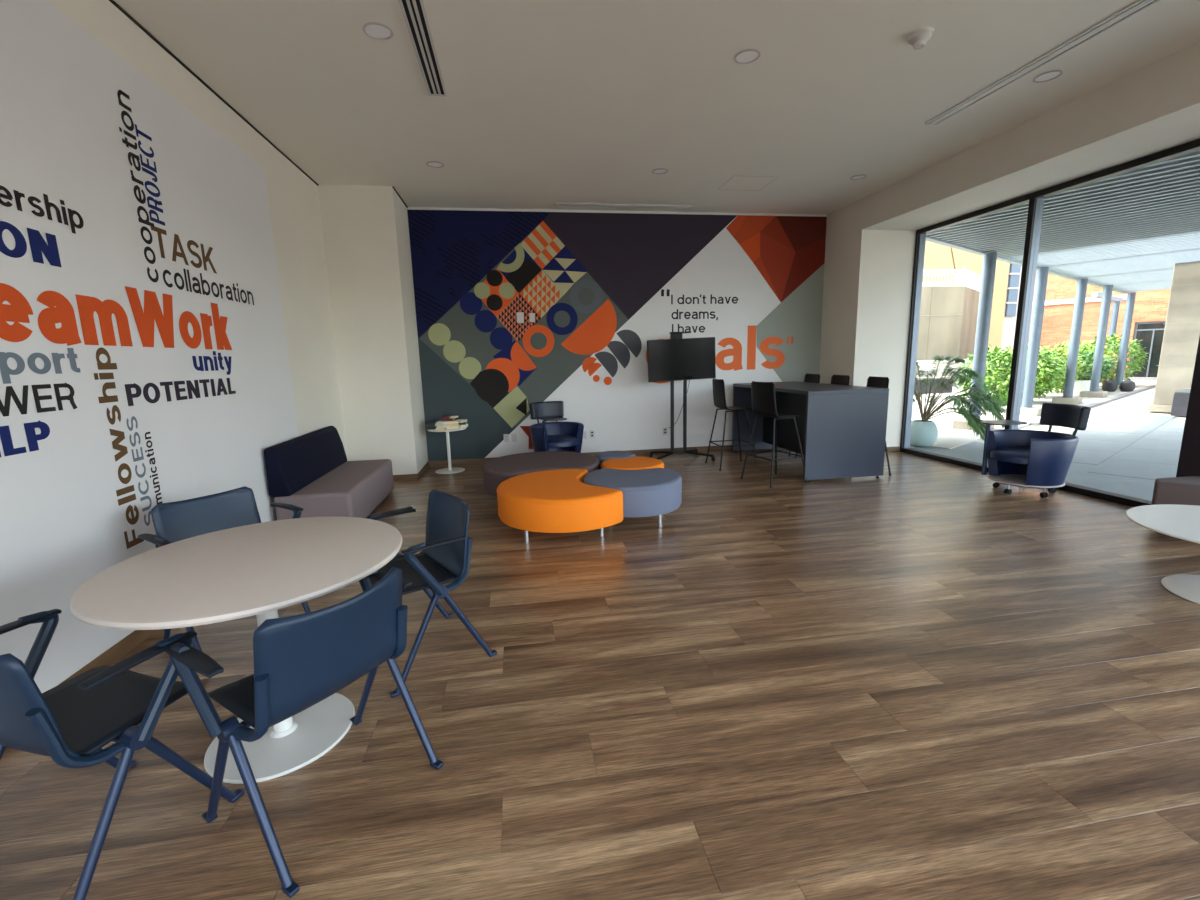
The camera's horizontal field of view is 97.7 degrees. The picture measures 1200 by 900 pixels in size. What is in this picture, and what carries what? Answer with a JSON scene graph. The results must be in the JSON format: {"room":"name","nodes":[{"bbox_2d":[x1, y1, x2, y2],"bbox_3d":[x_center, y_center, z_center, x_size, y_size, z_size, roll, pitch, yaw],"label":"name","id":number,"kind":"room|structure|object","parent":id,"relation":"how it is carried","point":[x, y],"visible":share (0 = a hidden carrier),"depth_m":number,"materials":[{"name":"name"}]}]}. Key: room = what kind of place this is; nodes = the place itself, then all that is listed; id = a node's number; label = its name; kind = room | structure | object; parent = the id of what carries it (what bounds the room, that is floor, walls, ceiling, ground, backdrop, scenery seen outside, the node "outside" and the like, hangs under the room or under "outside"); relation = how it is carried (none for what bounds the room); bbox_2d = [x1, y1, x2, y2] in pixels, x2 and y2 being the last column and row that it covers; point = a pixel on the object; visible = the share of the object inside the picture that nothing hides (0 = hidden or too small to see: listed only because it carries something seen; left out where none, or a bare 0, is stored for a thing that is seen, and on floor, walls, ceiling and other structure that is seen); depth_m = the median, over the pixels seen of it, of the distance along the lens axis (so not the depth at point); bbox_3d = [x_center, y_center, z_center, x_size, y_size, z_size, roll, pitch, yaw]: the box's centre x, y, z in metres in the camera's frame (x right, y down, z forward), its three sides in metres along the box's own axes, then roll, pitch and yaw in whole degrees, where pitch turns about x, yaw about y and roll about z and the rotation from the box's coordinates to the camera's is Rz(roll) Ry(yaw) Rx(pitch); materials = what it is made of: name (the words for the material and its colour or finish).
{"room":"office lounge","nodes":[
{"label":"office lounge","id":0,"kind":"room"},
{"bbox_2d":[47,0,347,690],"bbox_3d":[-2.505,-0.468,1.443,0.150,3.589,10.161,-3,10,-9],"label":"wall","id":1,"kind":"structure","parent":0,"point":[293,197],"depth_m":5.18,"materials":[{"name":"white paint"}]},
{"bbox_2d":[57,629,157,685],"bbox_3d":[-2.380,1.236,1.755,0.015,0.081,10.161,-3,10,-9],"label":"baseboard","id":2,"kind":"structure","parent":1,"relation":"attached to","point":[136,637],"depth_m":2.76,"materials":[{"name":"brown wood"}]},
{"bbox_2d":[0,0,298,692],"bbox_3d":[-2.337,-0.292,0.930,0.004,3.189,8.450,-3,10,-9],"label":"mural","id":3,"kind":"object","parent":1,"relation":"attached to","point":[144,359],"visible":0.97,"depth_m":2.82,"materials":[{"name":"paint"}]},
{"bbox_2d":[109,0,318,185],"bbox_3d":[-2.469,-2.233,1.147,0.014,0.012,10.161,-3,10,-9],"label":"trim","id":4,"kind":"structure","parent":1,"relation":"attached to","point":[113,2],"depth_m":3.76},
{"bbox_2d":[318,185,427,474],"bbox_3d":[-2.984,-1.421,6.950,0.981,3.589,1.026,-3,10,-9],"label":"wall pillar","id":5,"kind":"structure","parent":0,"point":[365,229],"depth_m":6.46,"materials":[{"name":"white paint"}]},
{"bbox_2d":[392,186,407,207],"bbox_3d":[-2.526,-3.195,6.644,0.014,0.012,0.876,-3,10,-9],"label":"trim","id":6,"kind":"structure","parent":5,"relation":"attached to","point":[392,186],"depth_m":6.57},
{"bbox_2d":[393,474,418,480],"bbox_3d":[-2.776,0.369,6.755,0.846,0.081,0.015,-3,10,-9],"label":"baseboard","id":7,"kind":"structure","parent":5,"relation":"attached to","point":[404,477],"depth_m":6.79,"materials":[{"name":"brown wood"}]},
{"bbox_2d":[418,461,428,478],"bbox_3d":[-2.437,0.273,7.252,0.015,0.081,0.876,-3,10,-9],"label":"baseboard","id":8,"kind":"structure","parent":5,"relation":"attached to","point":[421,472],"depth_m":7.19,"materials":[{"name":"brown wood"}]},
{"bbox_2d":[0,448,1199,899],"bbox_3d":[1.400,1.029,2.787,8.012,0.060,11.037,-3,10,-9],"label":"floor","id":9,"kind":"structure","parent":0,"point":[925,680],"depth_m":2.13,"materials":[{"name":"brown wood"}]},
{"bbox_2d":[0,609,244,899],"bbox_3d":[-1.629,0.870,1.630,0.689,0.806,0.540,1,10,16],"label":"armchair","id":10,"kind":"object","parent":9,"relation":"on","point":[69,723],"visible":0.93,"depth_m":1.55,"materials":[{"name":"blue plastic"}]},
{"bbox_2d":[138,486,310,650],"bbox_3d":[-2.033,0.659,2.894,0.540,0.806,0.689,5,12,31],"label":"armchair","id":11,"kind":"object","parent":9,"relation":"on","point":[175,521],"visible":0.45,"depth_m":2.94,"materials":[{"name":"blue plastic"}]},
{"bbox_2d":[69,516,402,783],"bbox_3d":[-1.322,0.794,2.111,1.052,0.775,1.052,-3,10,-9],"label":"round table","id":12,"kind":"object","parent":9,"relation":"on","point":[258,569],"visible":0.92,"depth_m":1.96,"materials":[{"name":"white laminate"}]},
{"bbox_2d":[165,567,443,897],"bbox_3d":[-0.978,0.822,1.807,0.540,0.806,0.689,5,12,31],"label":"armchair","id":13,"kind":"object","parent":9,"relation":"on","point":[300,661],"visible":0.93,"depth_m":1.59,"materials":[{"name":"blue plastic"}]},
{"bbox_2d":[264,426,393,519],"bbox_3d":[-2.632,0.242,5.304,0.655,0.825,1.620,-3,10,-9],"label":"sofa","id":14,"kind":"object","parent":9,"relation":"on","point":[312,472],"visible":0.85,"depth_m":4.86,"materials":[{"name":"beige fabric"}]},
{"bbox_2d":[264,426,346,496],"bbox_3d":[-2.873,0.062,5.224,0.175,0.430,1.600,-3,10,-9],"label":"sofa back","id":15,"kind":"object","parent":14,"relation":"on","point":[293,465],"depth_m":4.87,"materials":[{"name":"blue fabric"}]},
{"bbox_2d":[366,489,496,697],"bbox_3d":[-0.932,0.664,2.700,0.540,0.806,0.689,-10,13,-39],"label":"armchair","id":16,"kind":"object","parent":9,"relation":"on","point":[444,557],"visible":0.84,"depth_m":2.67,"materials":[{"name":"blue plastic"}]},
{"bbox_2d":[380,506,415,513],"bbox_3d":[-2.086,0.625,5.379,0.056,0.018,0.395,7,13,41],"label":"armrest","id":17,"kind":"object","parent":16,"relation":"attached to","point":[408,507],"visible":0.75,"depth_m":5.43,"materials":[{"name":"black plastic"}]},
{"bbox_2d":[428,427,466,473],"bbox_3d":[-2.102,-0.006,7.280,0.524,0.605,0.524,-3,10,-9],"label":"side table","id":18,"kind":"object","parent":9,"relation":"on","point":[450,470],"visible":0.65,"depth_m":7.25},
{"bbox_2d":[447,426,458,428],"bbox_3d":[-2.022,-0.310,7.149,0.180,0.035,0.120,-5,11,-22],"label":"book","id":19,"kind":"object","parent":18,"relation":"on","point":[451,427],"visible":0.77,"depth_m":7.10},
{"bbox_2d":[447,423,458,426],"bbox_3d":[-2.023,-0.348,7.147,0.180,0.040,0.120,-4,10,-16],"label":"book","id":20,"kind":"object","parent":19,"relation":"on","point":[451,424],"visible":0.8,"depth_m":7.09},
{"bbox_2d":[445,420,457,423],"bbox_3d":[-2.030,-0.383,7.145,0.170,0.030,0.120,-7,11,-27],"label":"book","id":21,"kind":"object","parent":20,"relation":"on","point":[453,421],"visible":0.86,"depth_m":7.09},
{"bbox_2d":[441,418,454,420],"bbox_3d":[-2.080,-0.428,7.191,0.150,0.030,0.200,-2,10,-5],"label":"book","id":22,"kind":"object","parent":21,"relation":"on","point":[443,419],"visible":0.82,"depth_m":7.09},
{"bbox_3d":[-2.260,-0.310,7.182,0.200,0.035,0.150,-2,10,-5],"label":"book","id":23,"kind":"object","parent":18,"relation":"on","visible":0},
{"bbox_3d":[-2.261,-0.342,7.176,0.210,0.030,0.150,-2,10,-5],"label":"book","id":24,"kind":"object","parent":23,"relation":"on","visible":0},
{"bbox_2d":[427,421,437,424],"bbox_3d":[-2.258,-0.374,7.182,0.200,0.030,0.150,-3,10,-8],"label":"book","id":25,"kind":"object","parent":24,"relation":"on","point":[428,422],"visible":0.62,"depth_m":7.11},
{"bbox_2d":[482,451,599,496],"bbox_3d":[-0.643,0.311,5.848,1.285,0.400,1.202,-3,10,-9],"label":"ottoman","id":26,"kind":"object","parent":9,"relation":"on","point":[498,470],"visible":0.63,"depth_m":5.59,"materials":[{"name":"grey fabric"}]},
{"bbox_2d":[529,401,583,452],"bbox_3d":[-0.600,-0.195,7.256,0.750,0.908,0.840,-7,11,-27],"label":"tub chair","id":27,"kind":"object","parent":9,"relation":"on","point":[545,436],"visible":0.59,"depth_m":7.34,"materials":[{"name":"leather"}]},
{"bbox_2d":[547,435,578,447],"bbox_3d":[-0.582,-0.127,7.237,0.600,0.100,0.620,-7,11,-27],"label":"seat cushion","id":28,"kind":"object","parent":27,"relation":"on","point":[553,441],"depth_m":7.02,"materials":[{"name":"blue leather"}]},
{"bbox_2d":[496,469,622,544],"bbox_3d":[-0.426,0.498,4.751,0.986,0.400,1.234,-5,10,-19],"label":"ottoman","id":29,"kind":"object","parent":9,"relation":"on","point":[557,500],"visible":1,"depth_m":4.31,"materials":[{"name":"orange fabric"}]},
{"bbox_2d":[595,451,635,468],"bbox_3d":[0.180,0.240,6.133,0.486,0.400,0.486,-3,10,-9],"label":"ottoman","id":30,"kind":"object","parent":9,"relation":"on","point":[602,456],"visible":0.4,"depth_m":6.00,"materials":[{"name":"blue fabric"}]},
{"bbox_2d":[583,468,681,526],"bbox_3d":[0.314,0.440,4.977,0.935,0.400,0.885,-3,10,-9],"label":"ottoman","id":31,"kind":"object","parent":9,"relation":"on","point":[654,491],"visible":0.76,"depth_m":4.65,"materials":[{"name":"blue fabric"}]},
{"bbox_2d":[601,457,663,469],"bbox_3d":[0.354,0.325,5.628,0.675,0.400,0.657,-3,10,-9],"label":"ottoman","id":32,"kind":"object","parent":9,"relation":"on","point":[632,463],"visible":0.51,"depth_m":5.51,"materials":[{"name":"orange fabric"}]},
{"bbox_2d":[649,332,714,460],"bbox_3d":[1.149,-0.771,7.588,0.870,1.840,0.608,-3,10,-9],"label":"display stand","id":33,"kind":"object","parent":9,"relation":"on","point":[673,335],"visible":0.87,"depth_m":7.65,"materials":[{"name":"black metal"}]},
{"bbox_2d":[647,337,715,381],"bbox_3d":[1.169,-1.292,7.491,1.000,0.586,0.042,-5,10,-8],"label":"television","id":34,"kind":"object","parent":33,"relation":"attached to","point":[686,358],"visible":1,"depth_m":7.47,"materials":[{"name":"black plastic"}]},
{"bbox_2d":[705,378,758,470],"bbox_3d":[1.787,-0.372,7.103,0.551,1.190,0.552,-3,10,-9],"label":"bar stool","id":35,"kind":"object","parent":9,"relation":"on","point":[719,398],"visible":1,"depth_m":6.96,"materials":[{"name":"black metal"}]},
{"bbox_2d":[741,381,807,487],"bbox_3d":[2.064,-0.217,6.178,0.551,1.190,0.552,-6,11,-22],"label":"bar stool","id":36,"kind":"object","parent":9,"relation":"on","point":[763,398],"visible":1,"depth_m":6.05,"materials":[{"name":"black plastic"}]},
{"bbox_2d":[771,373,819,456],"bbox_3d":[2.994,-0.546,7.918,0.551,1.190,0.552,-3,10,-9],"label":"bar stool","id":37,"kind":"object","parent":9,"relation":"on","point":[812,378],"visible":0.24,"depth_m":7.88,"materials":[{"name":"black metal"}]},
{"bbox_2d":[732,381,888,482],"bbox_3d":[2.713,-0.340,7.136,1.015,1.068,2.100,-3,10,-9],"label":"bar table","id":38,"kind":"object","parent":9,"relation":"on","point":[841,428],"depth_m":6.16,"materials":[{"name":"grey laminate"}]},
{"bbox_2d":[733,381,888,394],"bbox_3d":[2.700,-0.846,7.048,1.015,0.040,2.100,-3,10,-9],"label":"countertop","id":39,"kind":"structure","parent":38,"relation":"on","point":[806,388],"depth_m":6.40,"materials":[{"name":"grey laminate"}]},
{"bbox_2d":[795,375,849,458],"bbox_3d":[3.112,-0.433,7.258,0.551,1.190,0.552,-3,10,-9],"label":"bar stool","id":40,"kind":"object","parent":9,"relation":"on","point":[835,379],"visible":0.2,"depth_m":7.22,"materials":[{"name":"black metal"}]},
{"bbox_2d":[866,376,891,475],"bbox_3d":[3.233,-0.306,6.518,0.551,1.190,0.552,-3,10,-7],"label":"bar stool","id":41,"kind":"object","parent":9,"relation":"on","point":[879,382],"visible":0.16,"depth_m":6.42,"materials":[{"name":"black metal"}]},
{"bbox_2d":[981,403,1090,497],"bbox_3d":[4.502,-0.012,5.471,0.794,0.908,0.750,-6,11,-22],"label":"tub chair","id":42,"kind":"object","parent":9,"relation":"on","point":[1015,457],"visible":1,"depth_m":5.40,"materials":[{"name":"blue leather"}]},
{"bbox_2d":[990,447,1029,464],"bbox_3d":[4.448,0.055,5.465,0.620,0.100,0.600,-2,10,-2],"label":"seat cushion","id":43,"kind":"object","parent":42,"relation":"on","point":[1017,455],"depth_m":5.40,"materials":[{"name":"blue leather"}]},
{"bbox_2d":[988,474,1064,487],"bbox_3d":[4.470,0.315,5.511,0.636,0.021,0.636,-2,10,-2],"label":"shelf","id":44,"kind":"object","parent":42,"relation":"attached to","point":[1019,480],"depth_m":5.41,"materials":[{"name":"plastic"}]},
{"bbox_2d":[1125,504,1199,604],"bbox_3d":[3.807,0.672,3.070,1.084,0.425,1.084,-3,10,-9],"label":"table","id":45,"kind":"object","parent":9,"relation":"on","point":[1182,522],"visible":1,"depth_m":3.26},
{"bbox_2d":[1151,476,1199,505],"bbox_3d":[4.848,0.529,3.791,0.531,0.405,1.260,-3,10,-9],"label":"bench","id":46,"kind":"object","parent":9,"relation":"on","point":[1185,490],"visible":0.49,"depth_m":4.18,"materials":[{"name":"beige fabric"}]},
{"bbox_2d":[114,0,1199,214],"bbox_3d":[1.301,-2.586,2.229,8.122,0.120,11.187,-3,10,-9],"label":"ceiling","id":47,"kind":"structure","parent":0,"point":[547,103],"depth_m":4.04,"materials":[{"name":"paint"}]},
{"bbox_2d":[363,22,392,39],"bbox_3d":[-1.399,-2.640,3.307,0.180,0.009,0.180,-3,10,-9],"label":"recessed light","id":48,"kind":"object","parent":47,"relation":"in","point":[379,31],"visible":1,"depth_m":3.31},
{"bbox_2d":[398,0,446,96],"bbox_3d":[-1.027,-2.528,2.621,0.140,0.012,3.070,-3,10,-9],"label":"ceiling vent","id":49,"kind":"object","parent":47,"relation":"in","point":[414,13],"visible":1,"depth_m":3.44,"materials":[{"name":"white metal"}]},
{"bbox_2d":[426,161,443,167],"bbox_3d":[-1.747,-3.026,5.558,0.180,0.009,0.180,-3,10,-9],"label":"recessed light","id":50,"kind":"object","parent":47,"relation":"in","point":[434,164],"visible":1,"depth_m":5.56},
{"bbox_2d":[555,203,692,208],"bbox_3d":[0.342,-3.373,7.237,1.930,0.012,0.100,-3,10,-9],"label":"ceiling vent","id":51,"kind":"object","parent":47,"relation":"in","point":[556,204],"visible":1,"depth_m":7.22,"materials":[{"name":"white metal"}]},
{"bbox_2d":[652,168,667,173],"bbox_3d":[0.681,-3.154,5.932,0.180,0.009,0.180,-3,10,-9],"label":"recessed light","id":52,"kind":"object","parent":47,"relation":"in","point":[659,170],"visible":1,"depth_m":5.94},
{"bbox_2d":[734,49,759,63],"bbox_3d":[1.037,-2.771,3.693,0.180,0.009,0.180,-3,10,-9],"label":"recessed light","id":53,"kind":"object","parent":47,"relation":"in","point":[746,56],"visible":1,"depth_m":3.69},
{"bbox_2d":[718,176,777,190],"bbox_3d":[1.811,-3.277,6.446,0.560,0.002,0.520,-3,10,-9],"label":"access hatch","id":54,"kind":"object","parent":47,"relation":"attached to","point":[747,183],"visible":1,"depth_m":6.43,"materials":[{"name":"paint"}]},
{"bbox_2d":[850,174,866,179],"bbox_3d":[3.109,-3.282,6.307,0.180,0.009,0.180,-3,10,-9],"label":"recessed light","id":55,"kind":"object","parent":47,"relation":"in","point":[861,176],"visible":1,"depth_m":6.31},
{"bbox_2d":[907,27,933,49],"bbox_3d":[2.131,-2.729,3.494,0.156,0.076,0.156,-3,10,-9],"label":"smoke detector","id":56,"kind":"object","parent":47,"relation":"attached to","point":[917,38],"visible":1,"depth_m":3.46,"materials":[{"name":"white plastic"}]},
{"bbox_2d":[925,0,1160,124],"bbox_3d":[3.355,-2.731,3.138,0.127,0.012,3.550,-3,10,-9],"label":"ceiling vent","id":57,"kind":"object","parent":47,"relation":"in","point":[1137,6],"visible":1,"depth_m":3.77,"materials":[{"name":"white metal"}]},
{"bbox_2d":[1033,70,1062,82],"bbox_3d":[3.475,-2.899,4.069,0.180,0.009,0.180,-3,10,-9],"label":"recessed light","id":58,"kind":"object","parent":47,"relation":"in","point":[1050,75],"visible":1,"depth_m":4.07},
{"bbox_2d":[819,198,915,451],"bbox_3d":[4.057,-1.792,8.038,0.994,3.589,1.023,-3,10,-9],"label":"wall","id":59,"kind":"structure","parent":0,"point":[868,274],"depth_m":7.55,"materials":[{"name":"white paint"}]},
{"bbox_2d":[885,446,898,452],"bbox_3d":[4.095,0.007,7.819,0.814,0.081,0.015,-3,10,-9],"label":"baseboard","id":60,"kind":"structure","parent":59,"relation":"attached to","point":[890,449],"depth_m":7.86,"materials":[{"name":"brown wood"}]},
{"bbox_2d":[900,139,1199,506],"bbox_3d":[5.338,-0.687,2.689,0.170,3.155,10.164,-3,10,-9],"label":"window","id":61,"kind":"structure","parent":59,"relation":"in","point":[1189,457],"depth_m":5.86,"materials":[{"name":"metal"}]},
{"bbox_2d":[862,41,1199,229],"bbox_3d":[4.906,-2.424,2.321,0.994,0.414,10.164,-3,10,-9],"label":"wall","id":62,"kind":"structure","parent":0,"point":[1155,107],"depth_m":4.73,"materials":[{"name":"white paint"}]},
{"bbox_3d":[0.464,-1.679,7.919,6.147,3.589,0.150,-3,10,-9],"label":"wall","id":63,"kind":"structure","parent":0,"visible":0},
{"bbox_2d":[429,445,731,465],"bbox_3d":[0.528,0.042,8.139,6.132,0.081,0.015,-3,10,-9],"label":"baseboard","id":64,"kind":"structure","parent":63,"relation":"attached to","point":[702,448],"depth_m":8.04,"materials":[{"name":"brown wood"}]},
{"bbox_2d":[407,207,826,216],"bbox_3d":[0.432,-3.418,7.533,6.147,0.030,0.012,-3,10,-9],"label":"trim","id":65,"kind":"structure","parent":63,"relation":"attached to","point":[408,208],"depth_m":7.48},
{"bbox_2d":[407,210,826,460],"bbox_3d":[0.475,-1.701,7.836,6.145,3.459,0.004,-3,10,-9],"label":"wall mural","id":66,"kind":"object","parent":63,"relation":"attached to","point":[597,287],"visible":0.93,"depth_m":7.74,"materials":[{"name":"paint"}]},
{"bbox_2d":[503,434,508,441],"bbox_3d":[-1.393,-0.177,7.780,0.075,0.120,0.010,-3,10,-9],"label":"wall socket","id":67,"kind":"object","parent":66,"relation":"attached to","point":[506,436],"visible":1,"depth_m":7.78,"materials":[{"name":"plastic"}]},
{"bbox_2d":[511,434,516,441],"bbox_3d":[-1.279,-0.178,7.798,0.075,0.120,0.010,-3,10,-9],"label":"wall socket","id":68,"kind":"object","parent":66,"relation":"attached to","point":[513,436],"visible":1,"depth_m":7.79,"materials":[{"name":"plastic"}]},
{"bbox_2d":[516,312,523,322],"bbox_3d":[-1.145,-1.899,7.526,0.100,0.150,0.008,-3,10,-9],"label":"wall control","id":69,"kind":"object","parent":66,"relation":"attached to","point":[520,315],"visible":1,"depth_m":7.52,"materials":[{"name":"plastic"}]},
{"bbox_2d":[529,313,534,321],"bbox_3d":[-0.978,-1.908,7.552,0.075,0.125,0.008,-3,10,-9],"label":"wall control","id":70,"kind":"object","parent":66,"relation":"attached to","point":[531,315],"visible":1,"depth_m":7.55,"materials":[{"name":"plastic"}]},
{"bbox_2d":[590,430,594,437],"bbox_3d":[-0.119,-0.243,7.977,0.075,0.120,0.010,-3,10,-9],"label":"wall socket","id":71,"kind":"object","parent":66,"relation":"attached to","point":[592,432],"visible":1,"depth_m":7.97,"materials":[{"name":"plastic"}]},
{"bbox_2d":[663,427,667,434],"bbox_3d":[1.014,-0.294,8.153,0.075,0.120,0.010,-3,10,-9],"label":"wall socket","id":72,"kind":"object","parent":66,"relation":"attached to","point":[665,430],"visible":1,"depth_m":8.15,"materials":[{"name":"plastic"}]},
{"label":"outside","id":73,"kind":"structure","parent":0,"visible":0},
{"bbox_2d":[910,387,1185,500],"bbox_3d":[34.652,-3.358,23.070,64.221,0.100,85.000,-3,10,-9],"label":"ground","id":74,"kind":"structure","parent":73,"point":[1124,447],"depth_m":7.82,"materials":[{"name":"grey concrete"}]},
{"bbox_2d":[910,420,937,446],"bbox_3d":[5.090,-0.263,8.288,0.430,0.396,0.430,-3,10,-9],"label":"pot","id":75,"kind":"object","parent":74,"relation":"on","point":[924,433],"depth_m":8.13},
{"bbox_2d":[916,266,980,359],"bbox_3d":[15.996,-5.952,25.096,10.896,5.250,2.449,-6,11,-25],"label":"wall","id":76,"kind":"structure","parent":74,"relation":"on","point":[948,314],"depth_m":24.25,"materials":[{"name":"concrete"}]},
{"bbox_2d":[915,359,1005,384],"bbox_3d":[14.089,-3.394,23.095,11.200,1.060,2.400,-3,10,-9],"label":"ledge","id":77,"kind":"object","parent":74,"relation":"on","point":[925,365],"visible":0.07,"depth_m":21.86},
{"bbox_2d":[922,241,1021,354],"bbox_3d":[18.005,-13.645,37.549,20.400,16.000,8.100,-3,10,-9],"label":"building","id":78,"kind":"structure","parent":74,"relation":"on","point":[1007,280],"depth_m":35.31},
{"bbox_2d":[910,380,1155,448],"bbox_3d":[12.286,-1.805,17.243,22.500,0.042,6.480,-9,12,-37],"label":"paving","id":79,"kind":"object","parent":74,"relation":"on","point":[948,437],"visible":0.07,"depth_m":11.57,"materials":[{"name":"concrete"}]},
{"bbox_2d":[914,376,952,393],"bbox_3d":[11.039,-2.225,18.147,2.390,0.560,0.410,-3,10,-9],"label":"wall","id":80,"kind":"structure","parent":79,"relation":"on","point":[946,378],"depth_m":18.04,"materials":[{"name":"grey concrete"}]},
{"bbox_2d":[910,355,1007,446],"bbox_3d":[5.538,-0.797,8.328,1.473,1.411,1.807,-9,12,-36],"label":"philodendron","id":81,"kind":"object","parent":79,"relation":"on","point":[924,432],"visible":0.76,"depth_m":8.14,"materials":[{"name":"plant"}]},
{"bbox_2d":[952,252,996,430],"bbox_3d":[7.024,-1.964,9.651,0.520,3.158,0.520,-9,12,-37],"label":"column","id":82,"kind":"structure","parent":79,"relation":"on","point":[989,259],"depth_m":9.53,"materials":[{"name":"metal"}]},
{"bbox_2d":[926,150,1199,301],"bbox_3d":[15.482,-4.083,10.430,25.688,0.360,10.500,-9,12,-37],"label":"canopy","id":83,"kind":"object","parent":82,"relation":"on","point":[1128,232],"visible":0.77,"depth_m":7.90,"materials":[{"name":"metal"}]},
{"bbox_2d":[956,344,1026,409],"bbox_3d":[9.509,-1.773,12.676,1.540,1.626,1.624,-10,13,-39],"label":"shrub","id":84,"kind":"object","parent":79,"relation":"on","point":[999,358],"visible":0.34,"depth_m":12.37,"materials":[{"name":"green plant"}]},
{"bbox_2d":[990,352,1057,401],"bbox_3d":[11.626,-2.055,14.374,1.678,1.497,1.555,-3,10,-9],"label":"potted shrub","id":85,"kind":"object","parent":79,"relation":"on","point":[1044,379],"visible":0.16,"depth_m":13.85,"materials":[{"name":"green plant"}]},
{"bbox_2d":[985,344,1065,400],"bbox_3d":[11.333,-2.075,14.229,2.014,1.646,2.261,-3,10,-10],"label":"shrub","id":86,"kind":"object","parent":79,"relation":"on","point":[1053,381],"visible":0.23,"depth_m":13.61,"materials":[{"name":"green plant"}]},
{"bbox_2d":[1020,267,1048,415],"bbox_3d":[9.524,-2.351,11.494,0.520,3.158,0.520,-9,12,-37],"label":"column","id":87,"kind":"structure","parent":79,"relation":"on","point":[1027,409],"depth_m":11.43,"materials":[{"name":"metal"}]},
{"bbox_2d":[1034,343,1086,397],"bbox_3d":[13.140,-2.362,15.628,2.197,1.583,1.908,1,10,13],"label":"shrub","id":88,"kind":"object","parent":79,"relation":"on","point":[1060,353],"visible":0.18,"depth_m":15.18,"materials":[{"name":"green plant"}]},
{"bbox_2d":[1052,278,1087,404],"bbox_3d":[12.300,-2.788,13.581,0.520,3.158,0.520,-9,12,-37],"label":"column","id":89,"kind":"structure","parent":79,"relation":"on","point":[1067,398],"depth_m":13.53,"materials":[{"name":"metal"}]},
{"bbox_2d":[1039,339,1103,391],"bbox_3d":[15.129,-2.715,16.967,2.209,1.719,1.923,-11,14,-43],"label":"shrub","id":90,"kind":"object","parent":79,"relation":"on","point":[1085,348],"visible":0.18,"depth_m":16.52,"materials":[{"name":"green plant"}]},
{"bbox_2d":[1060,352,1119,394],"bbox_3d":[14.968,-2.391,16.303,1.732,1.325,1.596,-3,10,-9],"label":"potted shrub","id":91,"kind":"object","parent":79,"relation":"on","point":[1082,384],"visible":0.37,"depth_m":16.03,"materials":[{"name":"green plant"}]},
{"bbox_2d":[1073,380,1090,394],"bbox_3d":[14.993,-1.959,16.372,0.571,0.450,0.571,-3,10,-9],"label":"pot","id":92,"kind":"object","parent":91,"relation":"on","point":[1082,385],"depth_m":16.15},
{"bbox_2d":[1079,285,1112,397],"bbox_3d":[14.471,-3.119,15.152,0.520,3.158,0.520,-9,12,-37],"label":"column","id":93,"kind":"structure","parent":79,"relation":"on","point":[1094,391],"depth_m":15.11,"materials":[{"name":"metal"}]},
{"bbox_2d":[1079,340,1115,382],"bbox_3d":[16.674,-2.915,17.942,1.481,1.698,2.124,6,13,37],"label":"shrub","id":94,"kind":"object","parent":79,"relation":"on","point":[1092,344],"visible":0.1,"depth_m":17.47,"materials":[{"name":"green plant"}]},
{"bbox_2d":[1100,301,1119,383],"bbox_3d":[19.987,-4.199,20.504,0.520,3.158,0.520,-9,12,-37],"label":"column","id":95,"kind":"structure","parent":79,"relation":"on","point":[1115,308],"depth_m":20.29,"materials":[{"name":"metal"}]},
{"bbox_2d":[1102,378,1117,391],"bbox_3d":[16.521,-2.110,16.977,0.380,0.440,0.380,-3,10,-9],"label":"pot","id":96,"kind":"object","parent":79,"relation":"on","point":[1110,385],"visible":0.94,"depth_m":16.88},
{"bbox_2d":[1082,333,1147,380],"bbox_3d":[18.574,-3.286,19.105,2.503,1.950,1.841,-3,10,-7],"label":"shrub","id":97,"kind":"object","parent":79,"relation":"on","point":[1110,341],"visible":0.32,"depth_m":18.71,"materials":[{"name":"green plant"}]},
{"bbox_2d":[1102,344,1133,384],"bbox_3d":[18.153,-2.990,18.654,1.274,1.522,1.313,1,10,15],"label":"potted shrub","id":98,"kind":"object","parent":79,"relation":"on","point":[1117,347],"visible":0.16,"depth_m":18.43,"materials":[{"name":"green plant"}]},
{"bbox_2d":[1115,292,1135,389],"bbox_3d":[17.393,-3.584,17.374,0.520,3.158,0.520,-9,12,-37],"label":"column","id":99,"kind":"structure","parent":79,"relation":"on","point":[1130,301],"depth_m":17.30,"materials":[{"name":"metal"}]},
{"bbox_2d":[1119,378,1134,391],"bbox_3d":[16.927,-2.092,16.816,0.380,0.440,0.380,-3,10,-9],"label":"pot","id":100,"kind":"object","parent":79,"relation":"on","point":[1128,385],"visible":0.99,"depth_m":16.72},
{"bbox_2d":[1029,384,1155,425],"bbox_3d":[15.880,-1.662,15.847,18.500,0.060,0.120,-9,12,-37],"label":"kerb","id":101,"kind":"object","parent":74,"relation":"on","point":[1037,422],"visible":0.64,"depth_m":14.63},
{"bbox_2d":[1028,270,1170,380],"bbox_3d":[28.740,-6.806,20.141,8.500,8.000,18.250,-9,12,-37],"label":"brick building","id":102,"kind":"structure","parent":74,"relation":"on","point":[1150,307],"depth_m":22.77,"materials":[{"name":"orange brick"}]},
{"bbox_2d":[1148,261,1199,412],"bbox_3d":[13.153,-2.366,11.025,0.680,3.190,1.870,-9,12,-37],"label":"wall","id":103,"kind":"structure","parent":74,"relation":"on","point":[1181,335],"depth_m":11.32,"materials":[{"name":"paint"}]},
{"bbox_2d":[1170,388,1190,415],"bbox_3d":[12.381,-1.001,10.912,0.320,0.580,0.600,-9,12,-37],"label":"litter bin","id":104,"kind":"object","parent":74,"relation":"on","point":[1181,397],"visible":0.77,"depth_m":10.96,"materials":[{"name":"grey metal"}]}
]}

